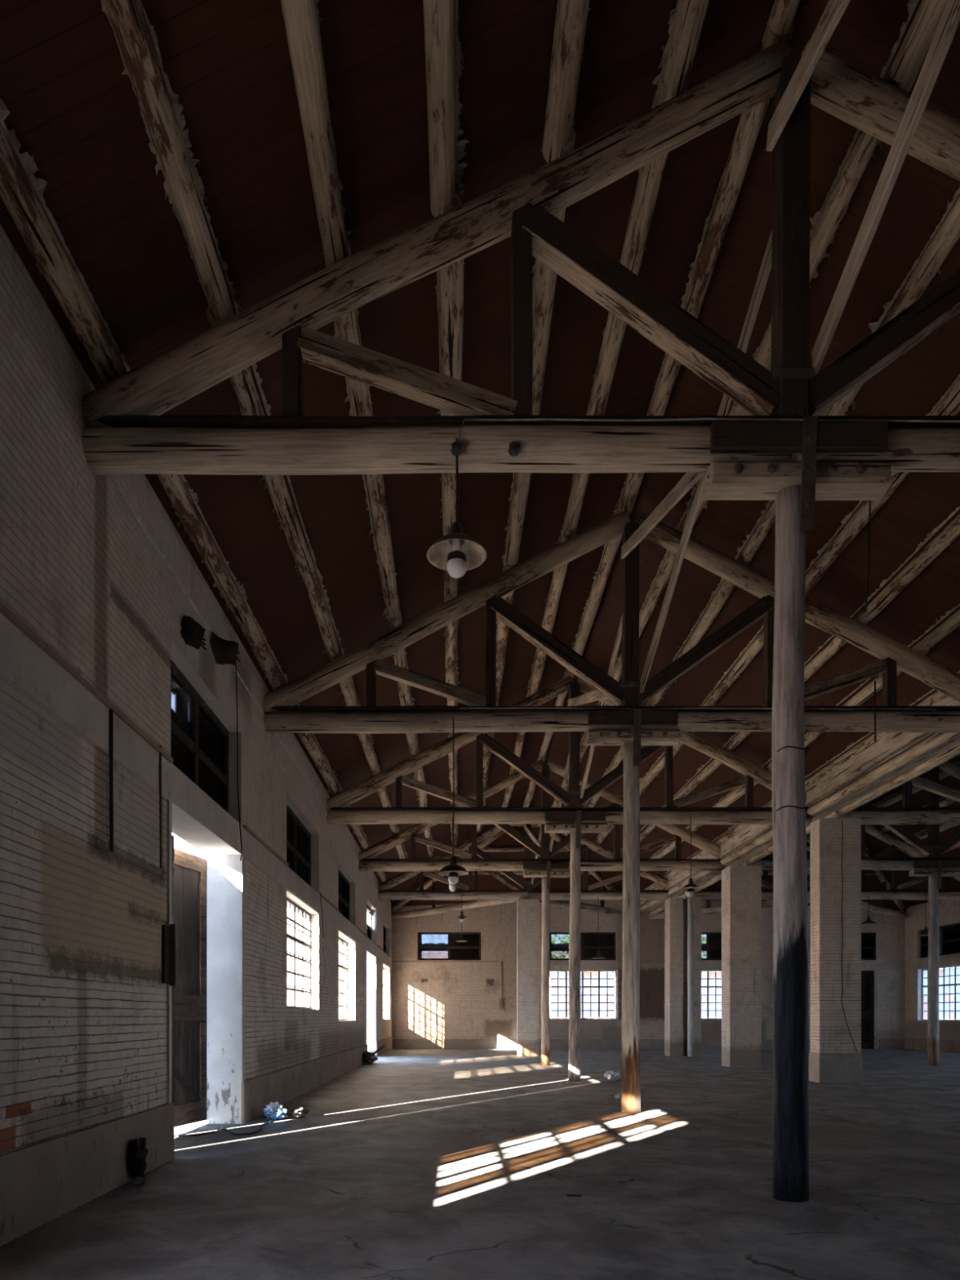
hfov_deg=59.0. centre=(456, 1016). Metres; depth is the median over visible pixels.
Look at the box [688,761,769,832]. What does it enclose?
purlin
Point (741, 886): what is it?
brick pillar
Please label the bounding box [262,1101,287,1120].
plastic bag
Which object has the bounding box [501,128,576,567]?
purlin
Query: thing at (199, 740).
window
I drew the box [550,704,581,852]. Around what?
purlin
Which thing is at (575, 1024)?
column
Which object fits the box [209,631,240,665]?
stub
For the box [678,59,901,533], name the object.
purlin
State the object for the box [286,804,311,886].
window
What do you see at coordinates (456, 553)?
pendant lamp
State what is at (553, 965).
trim
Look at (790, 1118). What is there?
column
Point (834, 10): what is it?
brace
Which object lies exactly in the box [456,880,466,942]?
pendant lamp
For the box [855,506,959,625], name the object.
purlin
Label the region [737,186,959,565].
purlin
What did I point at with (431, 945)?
window
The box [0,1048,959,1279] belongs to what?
floor
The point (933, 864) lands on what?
roof truss
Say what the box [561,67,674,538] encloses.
purlin
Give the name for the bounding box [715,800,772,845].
purlin
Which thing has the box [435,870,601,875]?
purlin
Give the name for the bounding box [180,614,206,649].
stub
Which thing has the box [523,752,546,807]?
purlin
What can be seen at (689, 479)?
plank
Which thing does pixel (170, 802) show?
trim
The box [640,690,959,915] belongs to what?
beam
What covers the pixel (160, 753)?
conduit
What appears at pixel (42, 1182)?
baseboard
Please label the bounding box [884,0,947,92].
purlin
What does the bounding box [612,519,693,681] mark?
purlin
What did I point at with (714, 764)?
purlin
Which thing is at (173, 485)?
purlin
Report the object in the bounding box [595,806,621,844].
purlin
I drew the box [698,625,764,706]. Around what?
purlin
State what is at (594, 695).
plank
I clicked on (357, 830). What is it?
purlin
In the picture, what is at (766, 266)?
roof beam
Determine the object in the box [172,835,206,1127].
door
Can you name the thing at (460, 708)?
cable
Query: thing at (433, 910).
truss
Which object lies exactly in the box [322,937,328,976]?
cable
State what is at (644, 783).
purlin
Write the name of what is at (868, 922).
pendant lamp
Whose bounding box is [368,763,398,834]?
purlin
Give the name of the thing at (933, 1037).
column
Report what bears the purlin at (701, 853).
on the roof truss at (468, 893)
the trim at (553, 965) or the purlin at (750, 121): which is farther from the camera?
the trim at (553, 965)
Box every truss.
[81,39,959,528]
[263,511,959,766]
[326,675,813,848]
[358,759,724,889]
[377,823,671,900]
[391,823,622,919]
[648,848,906,919]
[684,824,959,900]
[742,760,959,888]
[831,776,959,824]
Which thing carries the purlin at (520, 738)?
on the roof truss at (531, 868)
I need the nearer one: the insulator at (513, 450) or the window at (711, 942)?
the insulator at (513, 450)
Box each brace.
[765,0,850,151]
[808,0,959,375]
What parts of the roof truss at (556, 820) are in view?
short post, queen post, king post, queen post, short post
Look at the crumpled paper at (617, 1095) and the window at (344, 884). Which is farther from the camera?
the window at (344, 884)
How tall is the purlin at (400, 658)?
0.256 m
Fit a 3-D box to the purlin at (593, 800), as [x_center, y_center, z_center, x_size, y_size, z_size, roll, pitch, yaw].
[4.282,-6.789,27.534,0.312,0.248,6.132,0,0,0]
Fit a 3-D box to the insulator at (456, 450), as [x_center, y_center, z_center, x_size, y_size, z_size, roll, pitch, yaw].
[-0.001,-4.259,6.358,0.090,0.094,0.089,0,0,4]
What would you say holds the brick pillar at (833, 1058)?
on the floor
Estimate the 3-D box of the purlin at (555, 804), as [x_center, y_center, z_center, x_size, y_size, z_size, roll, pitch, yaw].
[3.407,-7.243,27.540,0.322,0.263,6.122,0,0,0]
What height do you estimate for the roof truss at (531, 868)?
3.808 m
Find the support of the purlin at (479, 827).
attached to the ceiling at (71, 105)
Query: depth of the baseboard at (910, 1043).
34.94 m
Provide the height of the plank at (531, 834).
2.112 m
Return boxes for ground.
[174,1120,206,1137]
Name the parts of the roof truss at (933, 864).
queen post, king post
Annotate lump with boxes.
[128,1137,148,1179]
[286,1106,310,1118]
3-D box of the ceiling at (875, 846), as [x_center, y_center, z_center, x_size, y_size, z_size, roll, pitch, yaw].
[14.285,-6.134,14.725,11.850,3.496,44.650,0,0,0]
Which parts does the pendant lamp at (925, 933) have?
lamp shade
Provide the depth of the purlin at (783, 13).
6.38 m
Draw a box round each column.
[541,876,550,1065]
[568,831,581,1081]
[621,741,640,1112]
[684,890,694,1057]
[771,484,809,1202]
[927,875,939,1066]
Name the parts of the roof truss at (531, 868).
short post, queen post, king post, queen post, short post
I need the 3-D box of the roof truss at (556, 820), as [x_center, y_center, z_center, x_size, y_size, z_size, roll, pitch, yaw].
[2.484,-5.552,18.497,10.791,3.806,0.428,0,0,0]
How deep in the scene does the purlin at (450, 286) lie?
7.75 m
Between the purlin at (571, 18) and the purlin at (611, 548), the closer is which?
the purlin at (571, 18)
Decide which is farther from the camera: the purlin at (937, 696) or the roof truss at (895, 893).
the roof truss at (895, 893)
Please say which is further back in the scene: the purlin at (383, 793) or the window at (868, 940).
the window at (868, 940)
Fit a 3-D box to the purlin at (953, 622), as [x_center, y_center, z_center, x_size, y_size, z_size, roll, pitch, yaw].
[6.863,-5.461,9.540,0.329,0.236,6.120,0,0,0]
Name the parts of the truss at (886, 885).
post, post, post, post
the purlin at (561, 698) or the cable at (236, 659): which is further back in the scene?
the purlin at (561, 698)
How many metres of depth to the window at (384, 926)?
35.18 m
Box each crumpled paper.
[604,1070,620,1080]
[614,1093,621,1098]
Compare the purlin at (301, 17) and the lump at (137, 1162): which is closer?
the purlin at (301, 17)
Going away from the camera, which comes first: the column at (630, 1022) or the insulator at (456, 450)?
the insulator at (456, 450)
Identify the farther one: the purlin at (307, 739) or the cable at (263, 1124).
the purlin at (307, 739)
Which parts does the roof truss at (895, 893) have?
queen post, short post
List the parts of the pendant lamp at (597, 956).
lamp shade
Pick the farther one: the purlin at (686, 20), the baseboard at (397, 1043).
the baseboard at (397, 1043)
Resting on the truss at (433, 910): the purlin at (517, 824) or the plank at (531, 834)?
the purlin at (517, 824)
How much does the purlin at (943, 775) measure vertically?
0.264 m
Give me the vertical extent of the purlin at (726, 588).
0.245 m
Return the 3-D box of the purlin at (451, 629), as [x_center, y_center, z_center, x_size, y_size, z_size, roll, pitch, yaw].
[-0.095,-6.308,15.535,0.321,0.256,6.130,0,0,0]
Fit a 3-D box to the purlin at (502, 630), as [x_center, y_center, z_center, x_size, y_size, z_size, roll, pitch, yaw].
[0.789,-6.751,15.540,0.314,0.260,6.120,0,0,0]
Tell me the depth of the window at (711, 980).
36.90 m
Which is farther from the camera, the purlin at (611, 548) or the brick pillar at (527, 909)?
the brick pillar at (527, 909)
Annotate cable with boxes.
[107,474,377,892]
[177,1118,274,1136]
[235,658,242,860]
[320,892,324,937]
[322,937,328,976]
[457,417,959,441]
[460,707,936,710]
[840,820,857,1052]
[864,500,871,612]
[874,680,875,742]
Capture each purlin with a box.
[0,98,126,384]
[100,0,241,321]
[119,352,284,689]
[206,297,342,658]
[267,672,340,794]
[280,0,351,266]
[321,643,379,775]
[322,245,402,627]
[330,784,368,848]
[360,841,386,881]
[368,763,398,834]
[386,618,418,755]
[390,826,408,858]
[411,743,427,807]
[422,0,468,217]
[423,828,434,857]
[434,181,464,599]
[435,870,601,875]
[443,586,460,734]
[448,732,458,803]
[449,801,457,845]
[467,846,567,852]
[476,781,487,833]
[483,732,494,787]
[495,558,519,706]
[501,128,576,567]
[502,768,517,807]
[510,683,532,773]
[514,823,539,826]
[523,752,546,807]
[526,528,577,693]
[538,0,591,162]
[538,668,573,758]
[551,778,568,807]
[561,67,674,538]
[568,497,631,675]
[573,794,600,823]
[579,701,607,763]
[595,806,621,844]
[602,701,648,777]
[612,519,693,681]
[619,21,794,513]
[621,824,656,853]
[639,731,694,795]
[646,549,750,706]
[649,825,697,858]
[652,0,709,101]
[661,742,737,807]
[665,837,716,879]
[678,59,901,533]
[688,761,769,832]
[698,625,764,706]
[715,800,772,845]
[723,609,862,751]
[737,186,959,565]
[761,870,875,875]
[762,0,799,43]
[766,639,929,773]
[804,373,959,595]
[804,670,959,789]
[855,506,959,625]
[872,770,951,807]
[880,790,959,831]
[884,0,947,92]
[904,824,959,844]
[911,603,959,653]
[945,840,959,852]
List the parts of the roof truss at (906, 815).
short post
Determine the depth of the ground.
11.01 m
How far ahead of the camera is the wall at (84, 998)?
6.92 m
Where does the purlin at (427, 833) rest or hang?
on the roof truss at (531, 868)
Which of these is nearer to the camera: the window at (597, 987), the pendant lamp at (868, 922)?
the pendant lamp at (868, 922)
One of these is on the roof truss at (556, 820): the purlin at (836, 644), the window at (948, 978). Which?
the purlin at (836, 644)
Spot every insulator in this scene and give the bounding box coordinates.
[450,440,462,456]
[507,440,519,457]
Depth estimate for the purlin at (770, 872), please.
34.39 m
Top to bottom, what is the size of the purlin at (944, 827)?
0.269 m
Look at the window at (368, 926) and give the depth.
29.27 m
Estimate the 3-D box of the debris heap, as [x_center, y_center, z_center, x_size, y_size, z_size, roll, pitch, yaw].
[-2.631,1.126,25.178,0.636,0.547,1.200,0,0,16]
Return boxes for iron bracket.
[161,924,176,986]
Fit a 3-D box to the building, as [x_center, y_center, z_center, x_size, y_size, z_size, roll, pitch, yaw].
[-23.000,-1.725,64.000,76.000,6.350,9.600,0,0,0]
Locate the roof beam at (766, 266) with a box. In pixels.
[640,228,772,693]
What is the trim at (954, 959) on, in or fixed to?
attached to the wall at (917, 919)
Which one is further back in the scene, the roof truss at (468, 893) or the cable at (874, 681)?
the roof truss at (468, 893)
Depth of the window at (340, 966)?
22.70 m
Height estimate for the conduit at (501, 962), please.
1.900 m
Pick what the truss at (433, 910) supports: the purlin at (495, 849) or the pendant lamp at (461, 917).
the purlin at (495, 849)
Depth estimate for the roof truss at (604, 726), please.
12.43 m
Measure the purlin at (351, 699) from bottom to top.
0.267 m
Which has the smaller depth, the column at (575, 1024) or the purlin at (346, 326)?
the purlin at (346, 326)
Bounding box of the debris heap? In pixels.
[361,1044,384,1064]
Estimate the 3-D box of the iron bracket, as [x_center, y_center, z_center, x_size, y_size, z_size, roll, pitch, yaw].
[-2.777,-0.600,8.188,0.085,0.600,0.175,0,0,0]
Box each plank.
[524,823,541,846]
[531,778,551,884]
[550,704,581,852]
[567,689,607,706]
[580,554,639,798]
[621,408,753,559]
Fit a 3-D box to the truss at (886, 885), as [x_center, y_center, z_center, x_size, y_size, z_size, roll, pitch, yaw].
[13.902,-5.809,33.722,11.206,3.250,6.237,0,0,0]
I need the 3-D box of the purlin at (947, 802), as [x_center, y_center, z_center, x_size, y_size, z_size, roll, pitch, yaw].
[15.380,-6.778,27.536,0.299,0.270,6.128,0,0,0]
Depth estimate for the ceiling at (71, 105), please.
7.66 m
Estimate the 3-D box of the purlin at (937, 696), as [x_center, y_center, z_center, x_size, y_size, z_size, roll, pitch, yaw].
[7.617,-5.066,15.535,0.331,0.261,6.130,0,0,0]
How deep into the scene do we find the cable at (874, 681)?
12.36 m
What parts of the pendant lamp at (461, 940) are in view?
lamp shade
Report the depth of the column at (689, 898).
29.71 m
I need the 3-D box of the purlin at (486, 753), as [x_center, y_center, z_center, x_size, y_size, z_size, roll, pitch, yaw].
[0.779,-6.751,21.537,0.306,0.246,6.126,0,0,0]
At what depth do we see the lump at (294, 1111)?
11.69 m
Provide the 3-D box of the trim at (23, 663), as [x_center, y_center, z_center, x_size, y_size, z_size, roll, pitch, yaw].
[-2.814,-2.310,14.850,0.012,0.380,43.700,0,0,0]
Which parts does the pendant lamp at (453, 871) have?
lamp shade, cord, bulb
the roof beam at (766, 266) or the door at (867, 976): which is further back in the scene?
the door at (867, 976)
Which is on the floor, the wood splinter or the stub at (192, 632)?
the wood splinter
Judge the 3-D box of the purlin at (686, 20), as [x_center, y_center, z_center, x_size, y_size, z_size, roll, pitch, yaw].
[1.654,-7.197,3.339,0.288,0.256,6.525,0,0,0]
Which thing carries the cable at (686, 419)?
attached to the roof truss at (126, 433)
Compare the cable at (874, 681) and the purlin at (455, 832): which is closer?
the cable at (874, 681)
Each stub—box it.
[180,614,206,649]
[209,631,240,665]
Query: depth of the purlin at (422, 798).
21.80 m
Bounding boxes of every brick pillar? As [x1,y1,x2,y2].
[516,898,539,1056]
[664,897,701,1056]
[721,866,761,1066]
[808,817,862,1083]
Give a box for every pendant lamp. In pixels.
[426,438,486,577]
[438,717,468,884]
[455,894,468,922]
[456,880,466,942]
[591,950,604,959]
[683,815,698,896]
[861,915,877,924]
[916,911,928,936]
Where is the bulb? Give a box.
[448,817,456,892]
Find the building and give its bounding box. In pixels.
[614,971,615,1017]
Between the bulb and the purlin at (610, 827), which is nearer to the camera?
the bulb
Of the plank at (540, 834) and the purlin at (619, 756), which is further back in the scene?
the plank at (540, 834)
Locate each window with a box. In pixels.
[170,658,229,813]
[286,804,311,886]
[286,897,311,1008]
[338,869,349,920]
[338,937,346,1020]
[366,904,371,940]
[382,924,386,953]
[382,967,384,1019]
[417,932,480,959]
[549,932,615,959]
[549,970,616,1018]
[701,932,721,959]
[701,970,721,1018]
[861,933,875,959]
[920,922,959,958]
[921,965,959,1020]
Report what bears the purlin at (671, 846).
on the roof truss at (468, 893)
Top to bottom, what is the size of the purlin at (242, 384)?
0.252 m
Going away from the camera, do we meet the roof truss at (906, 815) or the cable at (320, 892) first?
the cable at (320, 892)
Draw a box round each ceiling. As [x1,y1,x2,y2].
[0,0,959,906]
[702,754,959,910]
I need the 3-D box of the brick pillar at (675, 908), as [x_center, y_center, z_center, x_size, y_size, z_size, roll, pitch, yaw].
[8.065,-1.400,30.265,1.110,5.600,0.750,0,0,0]
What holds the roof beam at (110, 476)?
attached to the wall at (84, 998)
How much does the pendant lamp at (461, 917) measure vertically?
0.973 m
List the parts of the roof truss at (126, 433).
short post, queen post, king post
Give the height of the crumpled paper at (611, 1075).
0.223 m
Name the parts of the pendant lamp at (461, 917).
lamp shade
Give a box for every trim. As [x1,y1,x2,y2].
[0,613,391,967]
[168,800,245,1103]
[539,960,905,969]
[905,953,959,969]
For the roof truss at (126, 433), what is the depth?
6.44 m
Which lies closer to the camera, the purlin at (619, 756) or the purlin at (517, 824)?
the purlin at (619, 756)
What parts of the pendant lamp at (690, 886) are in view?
lamp shade, cord, bulb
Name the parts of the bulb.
cord, bulb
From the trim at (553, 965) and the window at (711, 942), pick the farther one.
the window at (711, 942)
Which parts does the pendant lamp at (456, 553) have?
lamp shade, bulb, cord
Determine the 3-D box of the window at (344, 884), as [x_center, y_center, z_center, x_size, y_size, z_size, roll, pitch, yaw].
[-3.103,-3.115,21.903,0.245,1.230,3.406,0,0,0]
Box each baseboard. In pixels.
[0,1036,392,1246]
[392,1039,904,1048]
[904,1037,959,1053]
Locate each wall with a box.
[0,223,391,1154]
[391,898,905,1048]
[905,899,959,1039]
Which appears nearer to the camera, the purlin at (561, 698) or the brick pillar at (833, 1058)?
the brick pillar at (833, 1058)
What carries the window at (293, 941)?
in the wall at (84, 998)
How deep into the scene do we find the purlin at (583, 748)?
22.49 m
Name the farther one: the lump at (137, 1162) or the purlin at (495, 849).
the purlin at (495, 849)
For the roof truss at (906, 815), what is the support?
on the brick pillar at (833, 1058)
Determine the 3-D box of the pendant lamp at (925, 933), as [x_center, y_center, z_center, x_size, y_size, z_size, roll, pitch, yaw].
[16.800,-3.638,30.380,0.588,1.448,0.588,0,0,0]
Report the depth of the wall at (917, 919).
35.70 m
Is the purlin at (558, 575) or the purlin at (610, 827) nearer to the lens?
the purlin at (558, 575)
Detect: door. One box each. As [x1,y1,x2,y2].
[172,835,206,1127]
[861,970,874,1048]
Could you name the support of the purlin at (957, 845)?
on the roof truss at (895, 893)
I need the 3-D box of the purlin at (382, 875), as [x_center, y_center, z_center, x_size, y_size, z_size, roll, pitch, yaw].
[-2.655,-4.979,27.544,0.327,0.243,6.129,0,0,0]
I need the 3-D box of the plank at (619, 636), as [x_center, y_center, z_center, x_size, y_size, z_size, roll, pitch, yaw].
[2.710,-5.832,15.594,0.057,2.199,5.903,0,0,0]
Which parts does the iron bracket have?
plate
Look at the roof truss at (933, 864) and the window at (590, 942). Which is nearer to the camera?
the roof truss at (933, 864)
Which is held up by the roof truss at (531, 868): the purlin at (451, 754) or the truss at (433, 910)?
the purlin at (451, 754)
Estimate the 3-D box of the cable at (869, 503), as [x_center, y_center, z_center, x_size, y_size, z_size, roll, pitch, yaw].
[3.270,-3.781,6.713,0.036,1.122,0.078,0,0,-18]
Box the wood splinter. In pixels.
[566,1194,581,1196]
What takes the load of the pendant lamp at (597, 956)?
hanging from the roof truss at (468, 893)
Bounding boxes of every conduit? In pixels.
[109,708,113,851]
[159,745,162,868]
[501,961,502,1004]
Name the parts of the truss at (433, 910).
post, post, post, post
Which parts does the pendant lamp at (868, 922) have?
lamp shade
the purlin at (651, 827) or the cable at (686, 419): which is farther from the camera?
the purlin at (651, 827)
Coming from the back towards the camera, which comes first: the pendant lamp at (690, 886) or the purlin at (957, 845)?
the purlin at (957, 845)
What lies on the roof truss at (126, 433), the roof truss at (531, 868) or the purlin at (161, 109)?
the purlin at (161, 109)
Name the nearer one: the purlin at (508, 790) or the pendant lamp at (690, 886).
the pendant lamp at (690, 886)
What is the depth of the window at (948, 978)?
33.93 m
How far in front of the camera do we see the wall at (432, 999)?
36.70 m
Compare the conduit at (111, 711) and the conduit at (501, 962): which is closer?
the conduit at (111, 711)
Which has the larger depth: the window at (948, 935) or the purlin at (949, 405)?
the window at (948, 935)
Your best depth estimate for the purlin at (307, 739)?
16.16 m
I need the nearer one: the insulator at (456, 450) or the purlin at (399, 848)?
the insulator at (456, 450)
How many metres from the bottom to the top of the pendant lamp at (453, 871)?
2.428 m
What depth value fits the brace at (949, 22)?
5.30 m
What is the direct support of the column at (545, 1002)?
on the floor
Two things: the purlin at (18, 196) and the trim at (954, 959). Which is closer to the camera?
the purlin at (18, 196)
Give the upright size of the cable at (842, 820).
4.893 m
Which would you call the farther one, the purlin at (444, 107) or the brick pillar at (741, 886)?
the brick pillar at (741, 886)
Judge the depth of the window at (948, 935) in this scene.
33.86 m
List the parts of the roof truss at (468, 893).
short post, queen post, king post, queen post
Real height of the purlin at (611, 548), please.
0.229 m
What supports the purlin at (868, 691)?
on the roof truss at (556, 820)
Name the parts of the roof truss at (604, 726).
short post, queen post, king post, queen post, short post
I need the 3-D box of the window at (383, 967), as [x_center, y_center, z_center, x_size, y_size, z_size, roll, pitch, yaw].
[-3.070,-0.975,34.075,0.044,2.150,3.150,0,0,0]

